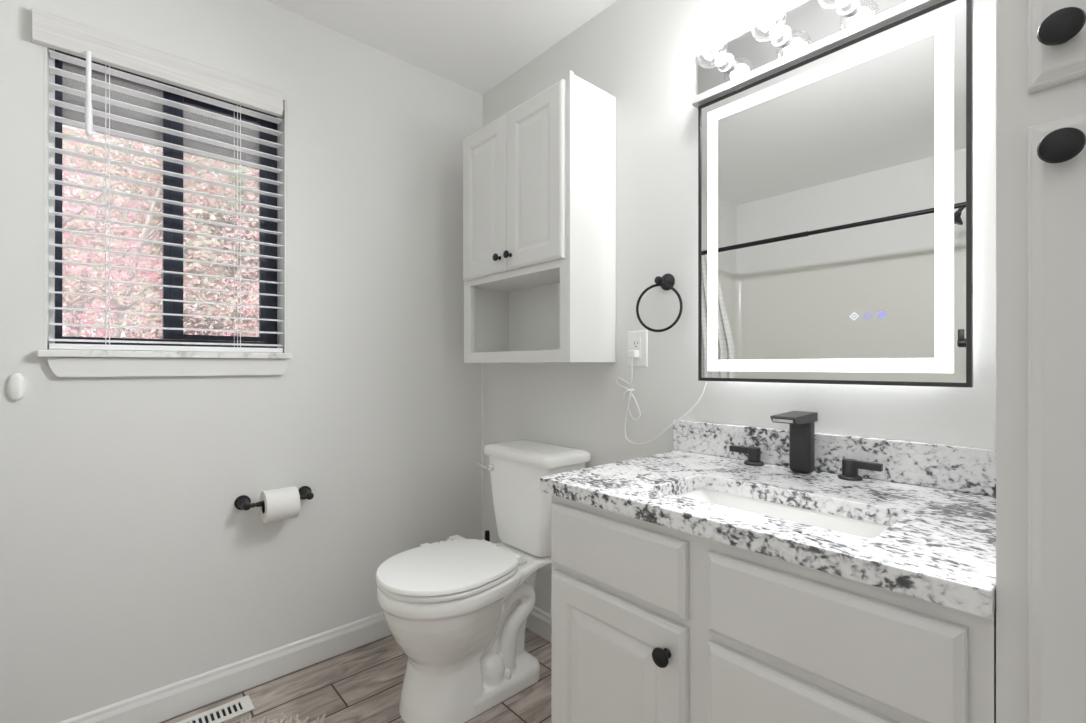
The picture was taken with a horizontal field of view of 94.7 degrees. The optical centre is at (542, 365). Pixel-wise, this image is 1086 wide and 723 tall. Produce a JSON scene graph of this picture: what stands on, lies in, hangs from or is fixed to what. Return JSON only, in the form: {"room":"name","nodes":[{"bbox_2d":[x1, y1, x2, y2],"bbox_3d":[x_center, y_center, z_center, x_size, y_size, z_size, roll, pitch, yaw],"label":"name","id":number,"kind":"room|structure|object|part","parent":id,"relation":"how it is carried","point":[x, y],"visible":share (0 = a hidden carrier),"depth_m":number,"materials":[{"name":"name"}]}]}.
{"room":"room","nodes":[
{"label":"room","id":0,"kind":"room"},
{"bbox_2d":[0,0,482,722],"bbox_3d":[-1.271,-0.035,1.476,2.560,2.400,0.120,0,0,-42],"label":"wall","id":1,"kind":"structure","parent":0,"point":[130,566],"depth_m":1.67,"materials":[{"name":"paint"}]},
{"bbox_2d":[7,373,25,400],"bbox_3d":[-1.368,0.056,1.299,0.033,0.072,0.014,0,0,-42],"label":"wall sensor","id":2,"kind":"object","parent":1,"relation":"attached to","point":[16,385],"visible":1,"depth_m":1.29,"materials":[{"name":"white plastic"}]},
{"bbox_2d":[63,65,258,169],"bbox_3d":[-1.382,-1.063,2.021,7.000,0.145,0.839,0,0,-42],"label":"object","id":3,"kind":"structure","parent":1,"relation":"attached to","point":[69,98],"depth_m":2.15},
{"bbox_2d":[37,46,291,376],"bbox_3d":[-1.142,-0.447,1.569,0.618,0.956,0.150,0,0,-42],"label":"window","id":4,"kind":"structure","parent":1,"relation":"in","point":[102,363],"depth_m":1.58,"materials":[{"name":"black metal"}]},
{"bbox_2d":[32,7,282,352],"bbox_3d":[-1.129,-0.491,1.534,0.610,0.894,0.107,0,0,-42],"label":"window blind","id":5,"kind":"object","parent":4,"relation":"attached to","point":[51,30],"visible":0.99,"depth_m":1.50,"materials":[{"name":"white plastic"}]},
{"bbox_3d":[-1.261,-0.466,1.448,0.010,0.812,0.058,0,0,-42],"label":"ladder cord","id":6,"kind":"part","parent":5,"relation":"part of","materials":[{"name":"white fabric"}]},
{"bbox_3d":[-1.135,-0.052,1.562,0.580,0.016,0.052,0,0,-42],"label":"rail","id":7,"kind":"part","parent":5,"relation":"part of","materials":[{"name":"white plastic"}]},
{"bbox_3d":[-1.018,-0.466,1.666,0.010,0.812,0.058,0,0,-42],"label":"ladder cord","id":8,"kind":"part","parent":5,"relation":"part of","materials":[{"name":"white fabric"}]},
{"bbox_3d":[-1.134,-0.033,1.560,0.618,0.020,0.126,0,0,-42],"label":"sill","id":9,"kind":"part","parent":4,"relation":"part of","materials":[{"name":"stone"}]},
{"bbox_3d":[-1.078,-0.477,1.701,0.238,0.785,0.022,0,0,-42],"label":"sash","id":10,"kind":"part","parent":4,"relation":"part of","materials":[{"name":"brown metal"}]},
{"bbox_2d":[58,612,391,722],"bbox_3d":[-0.898,1.016,1.719,1.677,0.095,0.014,0,0,-42],"label":"baseboard","id":11,"kind":"structure","parent":1,"relation":"attached to","point":[158,705],"depth_m":1.62,"materials":[{"name":"white paint"}]},
{"bbox_2d":[234,486,313,510],"bbox_3d":[-0.894,0.451,1.682,0.238,0.047,0.074,0,0,-42],"label":"toilet paper holder","id":12,"kind":"object","parent":1,"relation":"attached to","point":[243,502],"visible":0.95,"depth_m":1.63,"materials":[{"name":"black metal"}]},
{"bbox_3d":[-0.965,0.451,1.619,0.047,0.047,0.074,0,0,-42],"label":"post","id":13,"kind":"part","parent":12,"relation":"part of","materials":[{"name":"black metal"}]},
{"bbox_2d":[260,486,299,522],"bbox_3d":[-0.876,0.462,1.664,0.099,0.103,0.103,0,0,-42],"label":"toilet paper roll","id":14,"kind":"object","parent":12,"relation":"on","point":[281,503],"visible":0.94,"depth_m":1.63,"materials":[{"name":"white paper"}]},
{"bbox_3d":[-0.822,0.451,1.746,0.047,0.047,0.074,0,0,-42],"label":"post","id":15,"kind":"part","parent":12,"relation":"part of","materials":[{"name":"black metal"}]},
{"bbox_2d":[481,363,482,539],"bbox_3d":[-0.277,0.056,2.279,0.007,1.823,0.007,0,0,-42],"label":"trim","id":16,"kind":"structure","parent":1,"relation":"attached to","point":[481,363],"depth_m":2.28,"materials":[{"name":"white paint"}]},
{"bbox_2d":[159,628,550,722],"bbox_3d":[-0.387,1.125,0.576,2.480,0.120,2.440,0,0,-42],"label":"floor","id":17,"kind":"structure","parent":0,"point":[362,684],"depth_m":1.62,"materials":[{"name":"brown wood"}]},
{"bbox_2d":[177,695,254,722],"bbox_3d":[-1.034,1.062,1.476,0.305,0.005,0.084,0,0,-42],"label":"floor vent","id":18,"kind":"object","parent":17,"relation":"in","point":[227,711],"visible":1,"depth_m":1.53,"materials":[{"name":"white metal"}]},
{"bbox_2d":[225,712,325,722],"bbox_3d":[-0.704,1.044,1.068,0.886,0.039,0.727,0,0,44],"label":"bath rug","id":19,"kind":"object","parent":17,"relation":"on","point":[284,719],"visible":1,"depth_m":1.46,"materials":[{"name":"fabric"}]},
{"bbox_2d":[375,440,590,722],"bbox_3d":[-0.235,0.681,1.706,0.696,0.767,0.473,0,0,-42],"label":"toilet","id":20,"kind":"object","parent":17,"relation":"on","point":[458,607],"visible":0.96,"depth_m":1.55,"materials":[{"name":"white ceramic"}]},
{"bbox_3d":[-0.308,0.633,1.585,0.425,0.018,0.378,0,0,-42],"label":"lid","id":21,"kind":"part","parent":20,"relation":"part of","materials":[{"name":"white plastic"}]},
{"bbox_3d":[-0.308,0.652,1.585,0.419,0.016,0.374,0,0,-42],"label":"seat","id":22,"kind":"part","parent":20,"relation":"part of","materials":[{"name":"white plastic"}]},
{"bbox_3d":[-0.213,0.381,1.880,0.068,0.029,0.027,0,0,41],"label":"flush lever","id":23,"kind":"part","parent":20,"relation":"part of","materials":[{"name":"silver metal"}]},
{"bbox_3d":[-0.028,0.498,1.835,0.194,0.320,0.360,0,0,-42],"label":"tank","id":24,"kind":"part","parent":20,"relation":"part of","materials":[{"name":"white ceramic"}]},
{"bbox_3d":[-0.029,0.317,1.834,0.218,0.040,0.390,0,0,-42],"label":"tank lid","id":25,"kind":"part","parent":20,"relation":"part of","materials":[{"name":"white ceramic"}]},
{"bbox_2d":[485,530,489,541],"bbox_3d":[-0.231,0.874,2.076,0.094,0.380,0.094,0,0,-42],"label":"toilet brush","id":26,"kind":"object","parent":17,"relation":"on","point":[487,533],"visible":0.15,"depth_m":2.07,"materials":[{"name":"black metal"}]},
{"bbox_2d":[551,494,995,722],"bbox_3d":[0.453,0.676,1.022,0.588,0.778,0.754,0,0,-42],"label":"vanity cabinet","id":27,"kind":"object","parent":17,"relation":"on","point":[651,622],"visible":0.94,"depth_m":0.80,"materials":[{"name":"white paint"}]},
{"bbox_3d":[0.136,0.376,0.994,0.020,0.137,0.340,0,0,-42],"label":"drawer","id":28,"kind":"part","parent":27,"relation":"part of","materials":[{"name":"white paint"}]},
{"bbox_3d":[0.136,0.703,0.994,0.020,0.491,0.340,0,0,-42],"label":"door","id":29,"kind":"part","parent":27,"relation":"part of","materials":[{"name":"white paint"}]},
{"bbox_3d":[0.209,0.509,0.875,0.028,0.033,0.033,0,0,-42],"label":"knob","id":30,"kind":"part","parent":27,"relation":"part of","materials":[{"name":"black metal"}]},
{"bbox_2d":[540,420,995,618],"bbox_3d":[0.456,0.225,1.040,0.562,0.122,0.778,0,0,-42],"label":"countertop","id":31,"kind":"structure","parent":27,"relation":"on","point":[937,502],"depth_m":0.97,"materials":[{"name":"white stone"}]},
{"bbox_2d":[677,488,889,537],"bbox_3d":[0.425,0.353,0.950,0.252,0.133,0.460,0,0,-42],"label":"sink basin","id":32,"kind":"object","parent":31,"relation":"in","point":[842,524],"visible":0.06,"depth_m":1.01,"materials":[{"name":"white ceramic"}]},
{"bbox_2d":[730,411,882,480],"bbox_3d":[0.581,0.182,1.171,0.139,0.142,0.343,0,0,-42],"label":"faucet","id":33,"kind":"object","parent":31,"relation":"on","point":[801,423],"visible":1,"depth_m":1.17,"materials":[{"name":"black metal"}]},
{"bbox_3d":[0.516,0.219,1.309,0.016,0.016,0.052,0,0,-42],"label":"lever","id":34,"kind":"part","parent":33,"relation":"part of","materials":[{"name":"grey metal"}]},
{"bbox_3d":[0.542,0.228,1.283,0.031,0.034,0.031,0,0,-42],"label":"handle","id":35,"kind":"part","parent":33,"relation":"part of","materials":[{"name":"grey metal"}]},
{"bbox_3d":[0.584,0.122,1.161,0.131,0.021,0.054,0,0,-42],"label":"spout","id":36,"kind":"part","parent":33,"relation":"part of","materials":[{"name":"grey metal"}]},
{"bbox_3d":[0.687,0.228,1.120,0.031,0.034,0.031,0,0,-42],"label":"handle","id":37,"kind":"part","parent":33,"relation":"part of","materials":[{"name":"grey metal"}]},
{"bbox_3d":[0.710,0.219,1.092,0.016,0.016,0.052,0,0,-42],"label":"lever","id":38,"kind":"part","parent":33,"relation":"part of","materials":[{"name":"grey metal"}]},
{"bbox_3d":[0.387,0.582,0.712,0.020,0.242,0.334,0,0,-42],"label":"drawer","id":39,"kind":"part","parent":27,"relation":"part of","materials":[{"name":"white paint"}]},
{"bbox_3d":[0.387,0.378,0.712,0.020,0.134,0.334,0,0,-42],"label":"drawer","id":40,"kind":"part","parent":27,"relation":"part of","materials":[{"name":"white paint"}]},
{"bbox_2d":[996,0,1085,722],"bbox_3d":[0.902,-0.085,0.518,0.589,2.297,0.592,0,0,-42],"label":"linen cabinet","id":41,"kind":"object","parent":17,"relation":"on","point":[1041,44],"visible":1,"depth_m":0.54,"materials":[{"name":"white paint"}]},
{"bbox_3d":[0.706,-0.733,0.354,0.020,0.864,0.522,0,0,-42],"label":"door","id":42,"kind":"part","parent":41,"relation":"part of","materials":[{"name":"white paint"}]},
{"bbox_3d":[0.706,0.347,0.354,0.020,1.216,0.522,0,0,-42],"label":"door","id":43,"kind":"part","parent":41,"relation":"part of","materials":[{"name":"white paint"}]},
{"bbox_3d":[0.531,-0.344,0.512,0.028,0.035,0.035,0,0,-42],"label":"knob","id":44,"kind":"part","parent":41,"relation":"part of","materials":[{"name":"black metal"}]},
{"bbox_3d":[0.531,-0.223,0.512,0.028,0.035,0.035,0,0,-42],"label":"knob","id":45,"kind":"part","parent":41,"relation":"part of","materials":[{"name":"black metal"}]},
{"bbox_2d":[266,0,616,94],"bbox_3d":[-0.387,-1.285,0.576,2.680,0.100,2.640,0,0,-42],"label":"ceiling","id":46,"kind":"structure","parent":0,"point":[475,45],"depth_m":1.83,"materials":[{"name":"white paint"}]},
{"bbox_2d":[483,0,995,614],"bbox_3d":[0.568,-0.035,1.428,0.120,2.400,2.640,0,0,-42],"label":"wall","id":47,"kind":"structure","parent":0,"point":[643,54],"depth_m":1.55,"materials":[{"name":"paint"}]},
{"bbox_2d":[526,606,550,641],"bbox_3d":[0.073,1.016,1.882,0.014,0.095,1.035,0,0,-42],"label":"baseboard","id":48,"kind":"structure","parent":47,"relation":"attached to","point":[538,621],"depth_m":1.97,"materials":[{"name":"white paint"}]},
{"bbox_2d":[463,70,615,362],"bbox_3d":[-0.051,-0.462,1.829,0.268,0.904,0.599,0,0,-42],"label":"upper cabinet","id":49,"kind":"object","parent":47,"relation":"attached to","point":[539,178],"visible":1,"depth_m":1.68,"materials":[{"name":"white paint"}]},
{"bbox_3d":[-0.218,-0.613,1.871,0.018,0.555,0.281,0,0,-42],"label":"door","id":50,"kind":"part","parent":49,"relation":"part of","materials":[{"name":"white paint"}]},
{"bbox_3d":[-0.163,-0.383,1.774,0.028,0.027,0.027,0,0,-42],"label":"knob","id":51,"kind":"part","parent":49,"relation":"part of","materials":[{"name":"black metal"}]},
{"bbox_3d":[-0.122,-0.383,1.728,0.028,0.027,0.027,0,0,-42],"label":"knob","id":52,"kind":"part","parent":49,"relation":"part of","materials":[{"name":"black metal"}]},
{"bbox_3d":[-0.030,-0.613,1.660,0.018,0.555,0.282,0,0,-42],"label":"door","id":53,"kind":"part","parent":49,"relation":"part of","materials":[{"name":"white paint"}]},
{"bbox_2d":[628,330,647,366],"bbox_3d":[0.306,-0.054,1.625,0.009,0.118,0.078,0,0,-42],"label":"wall outlet","id":54,"kind":"object","parent":47,"relation":"attached to","point":[637,340],"visible":0.89,"depth_m":1.61,"materials":[{"name":"white plastic"}]},
{"bbox_2d":[632,338,640,358],"bbox_3d":[0.303,-0.054,1.623,0.002,0.068,0.034,0,0,-42],"label":"receptacle","id":55,"kind":"object","parent":54,"relation":"attached to","point":[636,342],"depth_m":1.62,"materials":[{"name":"white plastic"}]},
{"bbox_2d":[636,273,682,331],"bbox_3d":[0.362,-0.192,1.526,0.147,0.183,0.061,0,0,40],"label":"towel ring","id":56,"kind":"object","parent":47,"relation":"attached to","point":[667,281],"visible":1,"depth_m":1.52,"materials":[{"name":"black metal"}]},
{"bbox_3d":[0.357,-0.257,1.517,0.040,0.025,0.025,0,0,-42],"label":"post","id":57,"kind":"part","parent":56,"relation":"part of","materials":[{"name":"black metal"}]},
{"bbox_2d":[692,0,943,107],"bbox_3d":[0.619,-0.818,1.177,0.136,0.152,0.628,0,0,-42],"label":"vanity light","id":58,"kind":"object","parent":47,"relation":"attached to","point":[808,29],"visible":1,"depth_m":1.24,"materials":[{"name":"silver metal"}]},
{"bbox_3d":[0.483,-0.834,1.360,0.036,0.026,0.026,0,0,-42],"label":"bulb","id":59,"kind":"part","parent":58,"relation":"part of","materials":[{"name":"white glass"}]},
{"bbox_2d":[715,52,733,71],"bbox_3d":[0.495,-0.834,1.370,0.026,0.048,0.048,0,0,-42],"label":"bulb","id":60,"kind":"object","parent":58,"relation":"attached to","point":[725,63],"depth_m":1.36,"materials":[{"name":"white glass"}]},
{"bbox_3d":[0.583,-0.834,1.248,0.036,0.026,0.026,0,0,-42],"label":"bulb","id":61,"kind":"part","parent":58,"relation":"part of","materials":[{"name":"white glass"}]},
{"bbox_2d":[770,24,790,46],"bbox_3d":[0.595,-0.834,1.258,0.026,0.048,0.048,0,0,-42],"label":"bulb","id":62,"kind":"object","parent":58,"relation":"attached to","point":[781,37],"depth_m":1.25,"materials":[{"name":"white glass"}]},
{"bbox_3d":[0.683,-0.834,1.135,0.036,0.026,0.026,0,0,-42],"label":"bulb","id":63,"kind":"part","parent":58,"relation":"part of","materials":[{"name":"white glass"}]},
{"bbox_2d":[836,0,859,15],"bbox_3d":[0.695,-0.834,1.145,0.026,0.048,0.048,0,0,-42],"label":"bulb","id":64,"kind":"object","parent":58,"relation":"attached to","point":[843,7],"depth_m":1.14,"materials":[{"name":"white glass"}]},
{"bbox_2d":[673,420,995,496],"bbox_3d":[0.657,0.208,1.220,0.021,0.090,0.778,0,0,-42],"label":"backsplash","id":65,"kind":"structure","parent":47,"relation":"attached to","point":[942,466],"depth_m":1.12,"materials":[{"name":"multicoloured stone"}]},
{"bbox_2d":[698,0,972,387],"bbox_3d":[0.654,-0.347,1.212,0.035,0.780,0.596,0,0,-42],"label":"vanity mirror","id":66,"kind":"object","parent":47,"relation":"attached to","point":[835,185],"visible":1,"depth_m":1.14,"materials":[{"name":"grey mirror"}]},
{"bbox_2d":[616,350,706,443],"bbox_3d":[0.350,0.101,1.548,0.028,0.302,0.335,0,0,-42],"label":"power cord","id":67,"kind":"object","parent":66,"relation":"hanging from","point":[632,354],"visible":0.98,"depth_m":1.61,"materials":[{"name":"white plastic"}]},
{"label":"outside","id":68,"kind":"structure","parent":0,"visible":0},
{"bbox_3d":[-10.405,1.675,13.631,40.000,0.020,29.580,0,0,-42],"label":"ground","id":69,"kind":"structure","parent":68,"visible":0},
{"bbox_2d":[63,127,244,339],"bbox_3d":[-3.257,-0.394,3.587,2.029,4.125,2.007,0,0,39],"label":"tree","id":70,"kind":"object","parent":69,"relation":"on","point":[69,301],"visible":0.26,"depth_m":3.62,"materials":[{"name":"pink plant"}]},
{"bbox_2d":[63,126,258,340],"bbox_3d":[-5.708,-1.576,8.683,5.073,6.505,5.066,0,0,-27],"label":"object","id":71,"kind":"object","parent":69,"relation":"on","point":[188,280],"visible":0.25,"depth_m":7.27,"materials":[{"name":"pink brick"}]},
{"bbox_2d":[191,187,258,341],"bbox_3d":[-2.854,-0.318,5.935,2.352,3.977,2.554,0,0,-42],"label":"tree","id":72,"kind":"object","parent":69,"relation":"on","point":[249,196],"visible":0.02,"depth_m":5.66,"materials":[{"name":"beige plant"}]}
]}

